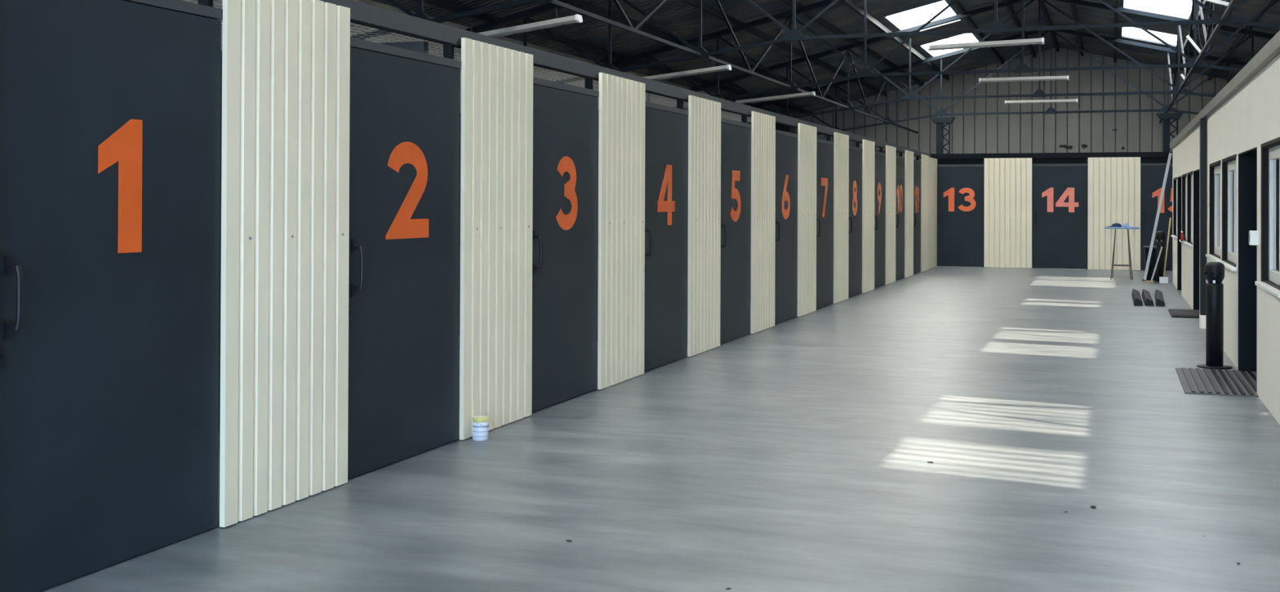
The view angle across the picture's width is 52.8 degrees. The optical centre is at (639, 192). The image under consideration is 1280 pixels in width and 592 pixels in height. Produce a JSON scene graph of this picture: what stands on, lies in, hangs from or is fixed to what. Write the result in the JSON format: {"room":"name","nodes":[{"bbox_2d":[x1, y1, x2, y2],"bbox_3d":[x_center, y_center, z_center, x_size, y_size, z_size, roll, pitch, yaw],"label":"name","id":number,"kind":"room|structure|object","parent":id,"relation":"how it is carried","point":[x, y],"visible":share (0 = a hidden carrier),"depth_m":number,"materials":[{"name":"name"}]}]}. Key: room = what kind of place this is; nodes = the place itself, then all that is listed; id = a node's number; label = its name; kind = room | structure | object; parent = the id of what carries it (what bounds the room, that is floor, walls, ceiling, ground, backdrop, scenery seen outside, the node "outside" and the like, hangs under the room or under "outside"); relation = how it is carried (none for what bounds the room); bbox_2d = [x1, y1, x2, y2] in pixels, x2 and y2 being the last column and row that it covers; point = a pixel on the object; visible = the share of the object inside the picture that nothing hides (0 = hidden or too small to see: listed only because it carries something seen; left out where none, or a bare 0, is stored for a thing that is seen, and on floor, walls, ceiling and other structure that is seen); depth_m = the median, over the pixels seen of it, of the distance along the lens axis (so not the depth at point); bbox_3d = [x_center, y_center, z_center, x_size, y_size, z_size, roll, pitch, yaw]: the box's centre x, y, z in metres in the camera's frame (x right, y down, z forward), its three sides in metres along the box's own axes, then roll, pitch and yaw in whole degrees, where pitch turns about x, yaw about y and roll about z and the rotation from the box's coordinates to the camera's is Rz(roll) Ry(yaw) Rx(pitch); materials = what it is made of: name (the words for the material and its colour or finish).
{"room":"storage unit facility","nodes":[
{"label":"storage unit facility","id":0,"kind":"room"},
{"bbox_2d":[218,40,428,431],"bbox_3d":[-2.951,0.330,8.957,3.305,2.630,0.060,0,0,20],"label":"wall","id":1,"kind":"structure","parent":0,"point":[420,46],"depth_m":8.90,"materials":[{"name":"grey metal"}]},
{"bbox_2d":[347,37,461,479],"bbox_3d":[-1.453,0.327,7.948,0.120,2.634,1.383,0,0,17],"label":"door","id":2,"kind":"structure","parent":1,"relation":"in","point":[405,104],"depth_m":7.88,"materials":[{"name":"paint"}]},
{"bbox_2d":[184,0,751,122],"bbox_3d":[-2.168,-0.982,11.075,3.315,0.007,13.702,0,0,20],"label":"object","id":3,"kind":"object","parent":1,"relation":"on","point":[575,83],"visible":0.09,"depth_m":10.60,"materials":[{"name":"grey metal"}]},
{"bbox_2d":[181,0,795,133],"bbox_3d":[-2.979,-0.571,22.710,0.200,4.605,48.600,0,0,20],"label":"wall","id":4,"kind":"structure","parent":0,"point":[366,2],"depth_m":24.44,"materials":[{"name":"beige"}]},
{"bbox_2d":[458,107,688,335],"bbox_3d":[-0.821,0.375,14.779,3.305,2.630,0.060,0,0,20],"label":"wall","id":5,"kind":"structure","parent":0,"point":[685,108],"depth_m":14.63,"materials":[{"name":"grey metal"}]},
{"bbox_2d":[720,115,751,344],"bbox_3d":[1.079,0.381,14.872,0.120,2.634,1.383,0,0,17],"label":"door","id":6,"kind":"structure","parent":5,"relation":"in","point":[735,136],"depth_m":14.87,"materials":[{"name":"paint"}]},
{"bbox_2d":[38,251,1279,591],"bbox_3d":[5.417,1.844,19.620,18.300,0.200,49.000,0,0,20],"label":"floor","id":7,"kind":"structure","parent":0,"point":[793,455],"depth_m":7.41,"materials":[{"name":"grey paint"}]},
{"bbox_2d":[0,0,222,591],"bbox_3d":[-2.298,0.310,5.640,0.120,2.634,1.383,0,0,17],"label":"door","id":8,"kind":"structure","parent":7,"relation":"on","point":[110,109],"depth_m":5.55,"materials":[{"name":"paint"}]},
{"bbox_2d":[219,0,350,527],"bbox_3d":[-1.840,0.292,6.781,0.036,2.675,1.076,0,0,20],"label":"panel","id":9,"kind":"object","parent":7,"relation":"on","point":[285,157],"visible":1,"depth_m":6.72,"materials":[{"name":"beige metal"}]},
{"bbox_2d":[472,415,488,440],"bbox_3d":[-1.065,1.574,8.619,0.112,0.153,0.114,0,0,20],"label":"paint can","id":10,"kind":"object","parent":7,"relation":"on","point":[480,423],"visible":1,"depth_m":8.57,"materials":[{"name":"white plastic"}]},
{"bbox_2d":[459,37,533,439],"bbox_3d":[-0.996,0.310,9.089,0.036,2.675,1.076,0,0,20],"label":"panel","id":11,"kind":"object","parent":7,"relation":"on","point":[496,135],"visible":0.95,"depth_m":9.04,"materials":[{"name":"beige metal"}]},
{"bbox_2d":[531,76,599,412],"bbox_3d":[-0.609,0.345,10.256,0.120,2.634,1.383,0,0,17],"label":"door","id":12,"kind":"structure","parent":7,"relation":"on","point":[566,116],"depth_m":10.22,"materials":[{"name":"paint"}]},
{"bbox_2d":[597,72,645,389],"bbox_3d":[-0.151,0.328,11.397,0.036,2.675,1.076,0,0,20],"label":"panel","id":13,"kind":"object","parent":7,"relation":"on","point":[621,101],"visible":1,"depth_m":11.35,"materials":[{"name":"beige metal"}]},
{"bbox_2d":[644,99,688,371],"bbox_3d":[0.235,0.363,12.564,0.120,2.634,1.383,0,0,17],"label":"door","id":14,"kind":"structure","parent":7,"relation":"on","point":[666,127],"depth_m":12.57,"materials":[{"name":"paint"}]},
{"bbox_2d":[687,95,720,356],"bbox_3d":[0.693,0.345,13.705,0.036,2.675,1.076,0,0,20],"label":"panel","id":15,"kind":"object","parent":7,"relation":"on","point":[704,282],"visible":1,"depth_m":13.65,"materials":[{"name":"beige metal"}]},
{"bbox_2d":[750,111,775,333],"bbox_3d":[1.537,0.363,16.014,0.036,2.675,1.076,0,0,20],"label":"panel","id":16,"kind":"object","parent":7,"relation":"on","point":[763,126],"visible":1,"depth_m":15.97,"materials":[{"name":"beige metal"}]},
{"bbox_2d":[774,126,798,324],"bbox_3d":[1.924,0.398,17.180,0.120,2.634,1.383,0,0,17],"label":"door","id":17,"kind":"structure","parent":7,"relation":"on","point":[786,143],"depth_m":17.22,"materials":[{"name":"paint"}]},
{"bbox_2d":[797,123,817,316],"bbox_3d":[2.381,0.381,18.322,0.036,2.675,1.076,0,0,20],"label":"panel","id":18,"kind":"object","parent":7,"relation":"on","point":[807,135],"visible":1,"depth_m":18.19,"materials":[{"name":"beige metal"}]},
{"bbox_2d":[833,132,848,303],"bbox_3d":[3.226,0.398,20.630,0.036,2.675,1.076,0,0,20],"label":"panel","id":19,"kind":"object","parent":7,"relation":"on","point":[841,147],"visible":1,"depth_m":20.54,"materials":[{"name":"beige metal"}]},
{"bbox_2d":[848,142,862,297],"bbox_3d":[3.612,0.433,21.797,0.120,2.634,1.383,0,0,17],"label":"door","id":20,"kind":"structure","parent":7,"relation":"on","point":[855,281],"depth_m":21.83,"materials":[{"name":"paint"}]},
{"bbox_2d":[862,139,875,293],"bbox_3d":[4.070,0.416,22.938,0.036,2.675,1.076,0,0,20],"label":"panel","id":21,"kind":"object","parent":7,"relation":"on","point":[868,147],"visible":1,"depth_m":22.82,"materials":[{"name":"beige metal"}]},
{"bbox_2d":[874,147,885,288],"bbox_3d":[4.456,0.451,24.105,0.120,2.634,1.383,0,0,17],"label":"door","id":22,"kind":"structure","parent":7,"relation":"on","point":[880,157],"depth_m":24.14,"materials":[{"name":"paint"}]},
{"bbox_2d":[884,145,896,284],"bbox_3d":[4.914,0.434,25.246,0.036,2.675,1.076,0,0,20],"label":"panel","id":23,"kind":"object","parent":7,"relation":"on","point":[891,152],"visible":1,"depth_m":25.17,"materials":[{"name":"beige metal"}]},
{"bbox_2d":[904,150,913,277],"bbox_3d":[5.758,0.451,27.554,0.036,2.675,1.076,0,0,20],"label":"panel","id":24,"kind":"object","parent":7,"relation":"on","point":[908,162],"visible":1,"depth_m":27.41,"materials":[{"name":"beige metal"}]},
{"bbox_2d":[913,155,921,274],"bbox_3d":[6.145,0.487,28.721,0.120,2.634,1.383,0,0,17],"label":"door","id":25,"kind":"structure","parent":7,"relation":"on","point":[917,163],"depth_m":28.79,"materials":[{"name":"paint"}]},
{"bbox_2d":[930,116,955,153],"bbox_3d":[8.835,-0.167,37.659,0.680,4.074,0.320,0,0,20],"label":"steel column","id":26,"kind":"structure","parent":7,"relation":"on","point":[940,122],"depth_m":37.59,"materials":[{"name":"black metal"}]},
{"bbox_2d":[983,157,1031,267],"bbox_3d":[8.961,0.493,31.399,1.120,2.664,0.036,0,0,20],"label":"panel","id":27,"kind":"object","parent":7,"relation":"on","point":[1007,181],"visible":1,"depth_m":31.39,"materials":[{"name":"beige metal"}]},
{"bbox_2d":[1031,159,1088,269],"bbox_3d":[10.101,0.516,31.022,1.281,2.634,0.121,0,0,17],"label":"door","id":28,"kind":"structure","parent":7,"relation":"on","point":[1060,196],"depth_m":31.00,"materials":[{"name":"paint"}]},
{"bbox_2d":[1088,156,1140,270],"bbox_3d":[11.239,0.496,30.566,1.170,2.664,0.036,0,0,20],"label":"panel","id":29,"kind":"object","parent":7,"relation":"on","point":[1113,183],"visible":1,"depth_m":30.56,"materials":[{"name":"beige metal"}]},
{"bbox_2d":[1104,222,1139,279],"bbox_3d":[10.043,1.222,26.878,0.690,1.171,0.690,0,0,20],"label":"bar table","id":30,"kind":"object","parent":7,"relation":"on","point":[1115,228],"depth_m":26.76,"materials":[{"name":"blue metal"}]},
{"bbox_2d":[1131,288,1142,305],"bbox_3d":[8.144,1.707,21.120,0.134,0.114,2.312,0,0,20],"label":"strip","id":31,"kind":"object","parent":7,"relation":"on","point":[1136,297],"visible":1,"depth_m":20.44,"materials":[{"name":"grey rubber"}]},
{"bbox_2d":[1141,288,1154,306],"bbox_3d":[8.294,1.707,21.065,0.134,0.114,2.312,0,0,20],"label":"strip","id":32,"kind":"object","parent":7,"relation":"on","point":[1148,300],"visible":1,"depth_m":20.40,"materials":[{"name":"grey rubber"}]},
{"bbox_2d":[1142,245,1156,280],"bbox_3d":[10.578,1.457,26.596,0.350,0.700,0.330,0,0,16],"label":"crate","id":33,"kind":"object","parent":7,"relation":"on","point":[1146,248],"visible":0.44,"depth_m":26.46,"materials":[{"name":"black paint"}]},
{"bbox_2d":[1142,246,1162,282],"bbox_3d":[10.251,1.436,25.738,0.411,0.724,0.068,0,0,-5],"label":"rail","id":34,"kind":"object","parent":7,"relation":"on","point":[1161,249],"visible":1,"depth_m":25.73,"materials":[{"name":"silver metal"}]},
{"bbox_2d":[1140,163,1173,271],"bbox_3d":[12.402,0.519,30.180,1.281,2.634,0.121,0,0,17],"label":"door","id":35,"kind":"structure","parent":7,"relation":"on","point":[1152,175],"depth_m":30.28,"materials":[{"name":"paint"}]},
{"bbox_2d":[1142,152,1172,281],"bbox_3d":[10.399,0.504,25.922,0.591,2.615,0.061,0,0,4],"label":"ladder","id":36,"kind":"object","parent":7,"relation":"on","point":[1170,153],"visible":0.96,"depth_m":25.91,"materials":[{"name":"silver metal"}]},
{"bbox_2d":[1154,289,1164,306],"bbox_3d":[8.466,1.707,21.002,0.135,0.114,2.312,0,0,21],"label":"strip","id":37,"kind":"object","parent":7,"relation":"on","point":[1159,300],"visible":1,"depth_m":20.27,"materials":[{"name":"grey rubber"}]},
{"bbox_2d":[1153,231,1168,282],"bbox_3d":[10.505,1.291,26.016,0.320,1.025,0.320,0,0,-3],"label":"column","id":38,"kind":"structure","parent":7,"relation":"on","point":[1160,235],"depth_m":25.95,"materials":[{"name":"black metal"}]},
{"bbox_2d":[1159,217,1171,283],"bbox_3d":[10.458,1.150,25.665,0.214,1.302,0.114,0,0,20],"label":"broom","id":39,"kind":"object","parent":7,"relation":"on","point":[1163,279],"visible":1,"depth_m":25.65,"materials":[{"name":"brown wood"}]},
{"bbox_2d":[1155,112,1182,151],"bbox_3d":[14.601,-0.159,35.550,0.680,4.074,0.320,0,0,20],"label":"steel column","id":40,"kind":"structure","parent":7,"relation":"on","point":[1166,117],"depth_m":35.47,"materials":[{"name":"black metal"}]},
{"bbox_2d":[1168,308,1199,318],"bbox_3d":[7.873,1.727,18.430,0.550,0.035,1.150,0,0,20],"label":"door mat","id":41,"kind":"object","parent":7,"relation":"on","point":[1175,313],"visible":0.56,"depth_m":18.27,"materials":[{"name":"grey rubber"}]},
{"bbox_2d":[1199,118,1206,328],"bbox_3d":[7.210,0.392,16.505,0.072,2.678,0.240,0,0,20],"label":"steel post","id":42,"kind":"object","parent":7,"relation":"on","point":[1202,121],"visible":0.86,"depth_m":16.41,"materials":[{"name":"black metal"}]},
{"bbox_2d":[1196,262,1232,368],"bbox_3d":[5.596,1.188,12.553,0.320,1.025,0.320,0,0,20],"label":"column","id":43,"kind":"structure","parent":7,"relation":"on","point":[1214,273],"depth_m":12.49,"materials":[{"name":"black metal"}]},
{"bbox_2d":[1175,367,1258,396],"bbox_3d":[5.202,1.681,11.491,0.720,0.019,1.700,0,0,20],"label":"door mat","id":44,"kind":"object","parent":7,"relation":"on","point":[1197,380],"visible":0.83,"depth_m":11.42,"materials":[{"name":"grey rubber"}]},
{"bbox_2d":[750,134,824,303],"bbox_3d":[1.309,0.419,20.602,3.305,2.630,0.060,0,0,20],"label":"wall","id":45,"kind":"structure","parent":0,"point":[819,136],"depth_m":20.40,"materials":[{"name":"grey metal"}]},
{"bbox_2d":[816,135,834,309],"bbox_3d":[2.768,0.416,19.488,0.120,2.634,1.383,0,0,17],"label":"door","id":46,"kind":"structure","parent":45,"relation":"in","point":[824,148],"depth_m":19.52,"materials":[{"name":"paint"}]},
{"bbox_2d":[370,0,1279,115],"bbox_3d":[5.439,-3.917,19.657,18.100,2.217,48.800,0,0,20],"label":"ceiling","id":47,"kind":"structure","parent":0,"point":[682,19],"depth_m":31.50,"materials":[{"name":"black metal"}]},
{"bbox_2d":[350,0,554,39],"bbox_3d":[3.135,-3.253,13.360,17.528,3.300,0.160,0,0,20],"label":"roof truss","id":48,"kind":"object","parent":47,"relation":"attached to","point":[421,15],"visible":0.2,"depth_m":15.26,"materials":[{"name":"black metal"}]},
{"bbox_2d":[470,8,582,37],"bbox_3d":[-1.455,-1.919,14.922,1.658,0.379,0.160,0,0,20],"label":"lamp","id":49,"kind":"object","parent":48,"relation":"hanging from","point":[575,19],"visible":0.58,"depth_m":14.78,"materials":[{"name":"grey plastic"}]},
{"bbox_2d":[465,0,1279,83],"bbox_3d":[5.265,-3.209,19.182,17.528,3.300,0.160,0,0,20],"label":"roof truss","id":50,"kind":"object","parent":47,"relation":"attached to","point":[995,27],"visible":0.67,"depth_m":20.17,"materials":[{"name":"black metal"}]},
{"bbox_2d":[409,0,813,114],"bbox_3d":[-2.307,-2.937,22.498,0.080,0.125,48.530,0,0,20],"label":"purlin","id":51,"kind":"object","parent":50,"relation":"attached to","point":[440,4],"visible":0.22,"depth_m":25.49,"materials":[{"name":"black metal"}]},
{"bbox_2d":[642,59,731,80],"bbox_3d":[0.656,-1.947,20.752,1.660,0.356,0.160,0,0,20],"label":"lamp","id":52,"kind":"object","parent":50,"relation":"hanging from","point":[724,68],"visible":0.79,"depth_m":20.64,"materials":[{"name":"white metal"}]},
{"bbox_2d":[556,0,849,104],"bbox_3d":[-1.085,-3.243,22.054,0.080,0.125,48.530,0,0,20],"label":"purlin","id":53,"kind":"object","parent":50,"relation":"attached to","point":[584,6],"visible":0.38,"depth_m":26.15,"materials":[{"name":"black metal"}]},
{"bbox_2d":[547,0,918,133],"bbox_3d":[3.091,-2.894,26.546,0.050,1.490,37.158,0,0,20],"label":"brace","id":54,"kind":"object","parent":50,"relation":"attached to","point":[629,28],"visible":0.91,"depth_m":22.30,"materials":[{"name":"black metal"}]},
{"bbox_2d":[779,0,924,86],"bbox_3d":[1.312,-3.844,21.182,0.080,0.125,48.530,0,0,20],"label":"purlin","id":55,"kind":"object","parent":50,"relation":"attached to","point":[810,15],"visible":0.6,"depth_m":30.82,"materials":[{"name":"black metal"}]},
{"bbox_2d":[841,0,949,79],"bbox_3d":[2.111,-4.045,20.891,0.080,0.125,48.530,0,0,20],"label":"purlin","id":56,"kind":"object","parent":50,"relation":"attached to","point":[849,3],"visible":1,"depth_m":31.27,"materials":[{"name":"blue metal"}]},
{"bbox_2d":[949,0,1004,66],"bbox_3d":[3.803,-4.468,20.275,0.080,0.125,48.530,0,0,20],"label":"purlin","id":57,"kind":"object","parent":50,"relation":"attached to","point":[957,6],"visible":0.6,"depth_m":33.74,"materials":[{"name":"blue metal"}]},
{"bbox_2d":[928,31,1044,51],"bbox_3d":[5.123,-2.255,19.120,1.660,0.212,0.160,-2,-1,20],"label":"lamp","id":58,"kind":"object","parent":50,"relation":"hanging from","point":[1033,41],"visible":1,"depth_m":19.06,"materials":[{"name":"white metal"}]},
{"bbox_2d":[1002,0,1035,57],"bbox_3d":[4.743,-4.704,19.933,0.080,0.125,48.530,0,0,20],"label":"purlin","id":59,"kind":"object","parent":50,"relation":"attached to","point":[1010,9],"visible":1,"depth_m":34.37,"materials":[{"name":"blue metal"}]},
{"bbox_2d":[1040,0,1059,51],"bbox_3d":[5.439,-4.878,19.680,0.080,0.125,48.530,0,0,20],"label":"purlin","id":60,"kind":"object","parent":50,"relation":"attached to","point":[1043,8],"visible":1,"depth_m":35.57,"materials":[{"name":"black metal"}]},
{"bbox_2d":[1070,4,1084,56],"bbox_3d":[6.152,-4.697,19.418,0.080,0.125,48.530,0,0,20],"label":"purlin","id":61,"kind":"object","parent":50,"relation":"attached to","point":[1073,6],"visible":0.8,"depth_m":34.89,"materials":[{"name":"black metal"}]},
{"bbox_2d":[1113,0,1118,62],"bbox_3d":[7.090,-4.459,19.073,0.080,0.125,48.530,0,0,20],"label":"purlin","id":62,"kind":"object","parent":50,"relation":"attached to","point":[1116,2],"visible":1,"depth_m":34.24,"materials":[{"name":"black metal"}]},
{"bbox_2d":[1172,0,1208,73],"bbox_3d":[8.732,-4.042,18.469,0.080,0.125,48.530,0,0,20],"label":"purlin","id":63,"kind":"object","parent":50,"relation":"attached to","point":[1185,45],"visible":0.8,"depth_m":31.51,"materials":[{"name":"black metal"}]},
{"bbox_2d":[1159,0,1237,123],"bbox_3d":[10.305,-3.163,23.909,0.050,1.613,37.159,0,0,20],"label":"brace","id":64,"kind":"object","parent":50,"relation":"attached to","point":[1208,39],"visible":0.85,"depth_m":24.60,"materials":[{"name":"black metal"}]},
{"bbox_2d":[1205,0,1229,6],"bbox_3d":[8.100,-2.658,18.035,0.352,0.164,0.070,0,0,20],"label":"strip light","id":65,"kind":"object","parent":50,"relation":"attached to","point":[1215,2],"visible":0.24,"depth_m":18.00,"materials":[{"name":"white plastic"}]},
{"bbox_2d":[1207,0,1275,80],"bbox_3d":[9.717,-3.791,18.107,0.080,0.125,48.530,0,0,20],"label":"purlin","id":66,"kind":"object","parent":50,"relation":"attached to","point":[1240,38],"visible":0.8,"depth_m":30.33,"materials":[{"name":"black metal"}]},
{"bbox_2d":[886,0,955,30],"bbox_3d":[6.961,-4.289,31.545,1.370,0.325,3.470,0,0,20],"label":"window","id":67,"kind":"structure","parent":47,"relation":"attached to","point":[920,15],"depth_m":31.19,"materials":[{"name":"white glass"}]},
{"bbox_2d":[604,0,1279,107],"bbox_3d":[7.395,-3.164,25.005,17.528,3.300,0.160,0,0,20],"label":"roof truss","id":68,"kind":"object","parent":47,"relation":"attached to","point":[1021,68],"visible":0.67,"depth_m":26.03,"materials":[{"name":"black metal"}]},
{"bbox_2d":[735,87,815,103],"bbox_3d":[2.785,-1.995,26.576,1.661,0.332,0.160,0,0,20],"label":"lamp","id":69,"kind":"object","parent":68,"relation":"hanging from","point":[813,93],"visible":0.94,"depth_m":26.50,"materials":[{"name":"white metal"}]},
{"bbox_2d":[978,69,1068,82],"bbox_3d":[7.404,-2.250,24.888,1.660,0.212,0.160,0,0,20],"label":"lamp","id":70,"kind":"object","parent":68,"relation":"hanging from","point":[1053,77],"visible":1,"depth_m":24.83,"materials":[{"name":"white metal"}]},
{"bbox_2d":[1186,35,1200,53],"bbox_3d":[10.267,-2.719,23.844,0.314,0.396,0.070,0,0,20],"label":"strip light","id":71,"kind":"object","parent":68,"relation":"attached to","point":[1188,37],"visible":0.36,"depth_m":23.82,"materials":[{"name":"white plastic"}]},
{"bbox_2d":[1196,3,1214,52],"bbox_3d":[10.519,-3.280,23.970,0.301,1.360,0.024,0,0,20],"label":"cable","id":72,"kind":"object","parent":68,"relation":"hanging from","point":[1213,3],"visible":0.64,"depth_m":23.99,"materials":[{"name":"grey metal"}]},
{"bbox_2d":[921,33,977,56],"bbox_3d":[8.967,-4.247,37.029,1.370,0.325,3.350,0,0,20],"label":"window","id":73,"kind":"structure","parent":47,"relation":"attached to","point":[966,37],"depth_m":36.54,"materials":[{"name":"white glass"}]},
{"bbox_2d":[688,0,1275,124],"bbox_3d":[9.524,-3.119,30.828,17.528,3.300,0.160,0,0,20],"label":"roof truss","id":74,"kind":"object","parent":47,"relation":"attached to","point":[1039,93],"visible":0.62,"depth_m":31.15,"materials":[{"name":"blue metal"}]},
{"bbox_2d":[679,0,887,96],"bbox_3d":[0.137,-3.550,21.609,0.080,0.125,48.530,0,0,20],"label":"purlin","id":75,"kind":"object","parent":74,"relation":"attached to","point":[706,8],"visible":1,"depth_m":28.97,"materials":[{"name":"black metal"}]},
{"bbox_2d":[1004,98,1077,104],"bbox_3d":[9.552,-2.225,30.704,1.660,0.212,0.160,0,0,20],"label":"lamp","id":76,"kind":"object","parent":74,"relation":"hanging from","point":[1041,101],"visible":1,"depth_m":30.65,"materials":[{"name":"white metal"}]},
{"bbox_2d":[751,29,1247,134],"bbox_3d":[11.654,-3.075,36.650,17.528,3.300,0.160,0,0,20],"label":"roof truss","id":77,"kind":"object","parent":47,"relation":"attached to","point":[1051,110],"visible":0.58,"depth_m":36.89,"materials":[{"name":"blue metal"}]},
{"bbox_2d":[1121,26,1177,45],"bbox_3d":[13.763,-4.245,34.770,1.430,0.339,2.500,0,0,20],"label":"window","id":78,"kind":"structure","parent":47,"relation":"attached to","point":[1131,32],"depth_m":34.92,"materials":[{"name":"white glass"}]},
{"bbox_2d":[1123,0,1192,18],"bbox_3d":[11.736,-4.288,29.229,1.430,0.339,3.500,0,0,20],"label":"window","id":79,"kind":"structure","parent":47,"relation":"attached to","point":[1175,8],"depth_m":29.70,"materials":[{"name":"white glass"}]},
{"bbox_2d":[861,150,885,281],"bbox_3d":[3.439,0.464,26.424,3.305,2.630,0.060,0,0,20],"label":"wall","id":80,"kind":"structure","parent":0,"point":[884,151],"depth_m":25.85,"materials":[{"name":"grey metal"}]},
{"bbox_2d":[895,152,905,280],"bbox_3d":[5.301,0.469,26.413,0.120,2.634,1.383,0,0,17],"label":"door","id":81,"kind":"structure","parent":80,"relation":"in","point":[900,192],"depth_m":26.46,"materials":[{"name":"paint"}]},
{"bbox_2d":[928,157,937,269],"bbox_3d":[7.055,0.490,31.213,0.058,2.655,1.774,0,0,20],"label":"wall","id":82,"kind":"structure","parent":0,"point":[932,246],"depth_m":31.22,"materials":[{"name":"beige metal"}]},
{"bbox_2d":[920,154,928,271],"bbox_3d":[6.603,0.469,29.862,0.036,2.675,1.076,0,0,20],"label":"panel","id":83,"kind":"object","parent":82,"relation":"attached to","point":[924,158],"visible":1,"depth_m":29.70,"materials":[{"name":"beige metal"}]},
{"bbox_2d":[937,160,984,266],"bbox_3d":[7.885,0.513,31.832,1.201,2.634,0.121,0,0,17],"label":"door","id":84,"kind":"structure","parent":82,"relation":"in","point":[960,187],"depth_m":31.81,"materials":[{"name":"paint"}]},
{"bbox_2d":[795,48,1231,251],"bbox_3d":[13.904,-1.443,42.477,18.128,6.726,0.126,0,0,20],"label":"wall","id":85,"kind":"structure","parent":0,"point":[1136,131],"depth_m":42.66,"materials":[{"name":"grey metal"}]},
{"bbox_2d":[1172,173,1173,283],"bbox_3d":[12.106,0.463,25.032,3.258,2.680,0.140,0,0,20],"label":"wall","id":86,"kind":"structure","parent":0,"point":[1172,173],"depth_m":25.63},
{"bbox_2d":[1169,30,1279,148],"bbox_3d":[7.911,-1.021,13.491,3.413,0.108,24.760,0,0,20],"label":"beam","id":87,"kind":"structure","parent":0,"point":[1271,50],"depth_m":11.89,"materials":[{"name":"grey metal"}]},
{"bbox_2d":[1173,53,1279,424],"bbox_3d":[6.402,0.372,13.947,0.160,2.680,24.600,0,0,20],"label":"wall","id":88,"kind":"structure","parent":0,"point":[1250,118],"depth_m":12.25,"materials":[{"name":"beige paint"}]},
{"bbox_2d":[1170,177,1177,238],"bbox_3d":[10.296,0.288,24.503,0.320,1.140,1.460,0,0,20],"label":"window","id":89,"kind":"structure","parent":88,"relation":"in","point":[1175,180],"depth_m":25.17,"materials":[{"name":"black paint"}]},
{"bbox_2d":[1177,176,1181,289],"bbox_3d":[9.827,0.747,22.941,0.426,2.068,1.350,0,0,20],"label":"door","id":90,"kind":"structure","parent":88,"relation":"in","point":[1179,179],"depth_m":23.62,"materials":[{"name":"black paint"}]},
{"bbox_2d":[1179,173,1186,244],"bbox_3d":[9.174,0.264,21.437,0.320,1.140,1.390,0,0,20],"label":"window","id":91,"kind":"structure","parent":88,"relation":"in","point":[1184,175],"depth_m":22.04,"materials":[{"name":"glass"}]},
{"bbox_2d":[1180,231,1183,240],"bbox_3d":[8.963,0.719,21.313,0.050,0.165,0.050,0,0,20],"label":"bottle","id":92,"kind":"object","parent":91,"relation":"on","point":[1181,232],"visible":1,"depth_m":21.30,"materials":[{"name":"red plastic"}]},
{"bbox_2d":[1184,170,1192,247],"bbox_3d":[8.604,0.252,19.878,0.320,1.140,1.410,0,0,20],"label":"window","id":93,"kind":"structure","parent":88,"relation":"in","point":[1189,175],"depth_m":20.53,"materials":[{"name":"black paint"}]},
{"bbox_2d":[1193,168,1199,309],"bbox_3d":[8.152,0.712,18.362,0.426,2.068,1.300,0,0,20],"label":"door","id":94,"kind":"structure","parent":88,"relation":"in","point":[1196,173],"depth_m":19.02,"materials":[{"name":"black paint"}]},
{"bbox_2d":[1205,160,1220,262],"bbox_3d":[6.855,0.216,15.098,0.320,1.140,1.690,0,0,20],"label":"window","id":95,"kind":"structure","parent":88,"relation":"in","point":[1215,167],"depth_m":15.79,"materials":[{"name":"grey glass"}]},
{"bbox_2d":[1217,154,1236,271],"bbox_3d":[6.194,0.202,13.290,0.320,1.140,1.680,0,0,20],"label":"window","id":96,"kind":"structure","parent":88,"relation":"in","point":[1228,164],"depth_m":13.95,"materials":[{"name":"clear glass"}]},
{"bbox_2d":[1238,146,1257,393],"bbox_3d":[5.631,0.659,11.469,0.426,2.068,1.620,0,0,20],"label":"door","id":97,"kind":"structure","parent":88,"relation":"in","point":[1247,160],"depth_m":12.26,"materials":[{"name":"black paint"}]},
{"bbox_2d":[1248,230,1258,245],"bbox_3d":[5.092,0.376,10.700,0.070,0.120,0.100,0,0,20],"label":"switch box","id":98,"kind":"object","parent":88,"relation":"attached to","point":[1253,234],"visible":1,"depth_m":10.65,"materials":[{"name":"white plastic"}]},
{"bbox_2d":[1254,137,1279,297],"bbox_3d":[4.872,0.174,9.674,0.320,1.140,1.540,0,0,20],"label":"window","id":99,"kind":"structure","parent":88,"relation":"in","point":[1270,150],"depth_m":10.29,"materials":[{"name":"black paint"}]},
{"bbox_3d":[14.692,0.510,29.353,1.370,2.660,0.080,0,0,20],"label":"wall","id":100,"kind":"structure","parent":0,"visible":0},
{"bbox_2d":[919,151,1173,159],"bbox_3d":[11.172,-0.893,30.684,8.900,0.125,0.100,0,0,20],"label":"beam","id":101,"kind":"structure","parent":100,"relation":"on","point":[1124,154],"depth_m":31.08,"materials":[{"name":"black metal"}]},
{"bbox_2d":[937,157,1173,164],"bbox_3d":[10.718,-0.760,30.913,7.170,0.150,0.060,0,0,20],"label":"trim","id":102,"kind":"structure","parent":100,"relation":"attached to","point":[1079,160],"depth_m":31.15,"materials":[{"name":"black paint"}]},
{"bbox_3d":[-4.074,0.270,0.813,0.080,2.640,6.733,0,0,20],"label":"wall","id":103,"kind":"structure","parent":0,"visible":0},
{"bbox_2d":[319,0,930,157],"bbox_3d":[0.853,-0.997,14.378,0.090,0.110,35.577,0,0,20],"label":"beam","id":104,"kind":"structure","parent":103,"relation":"on","point":[362,14],"depth_m":9.92,"materials":[{"name":"grey metal"}]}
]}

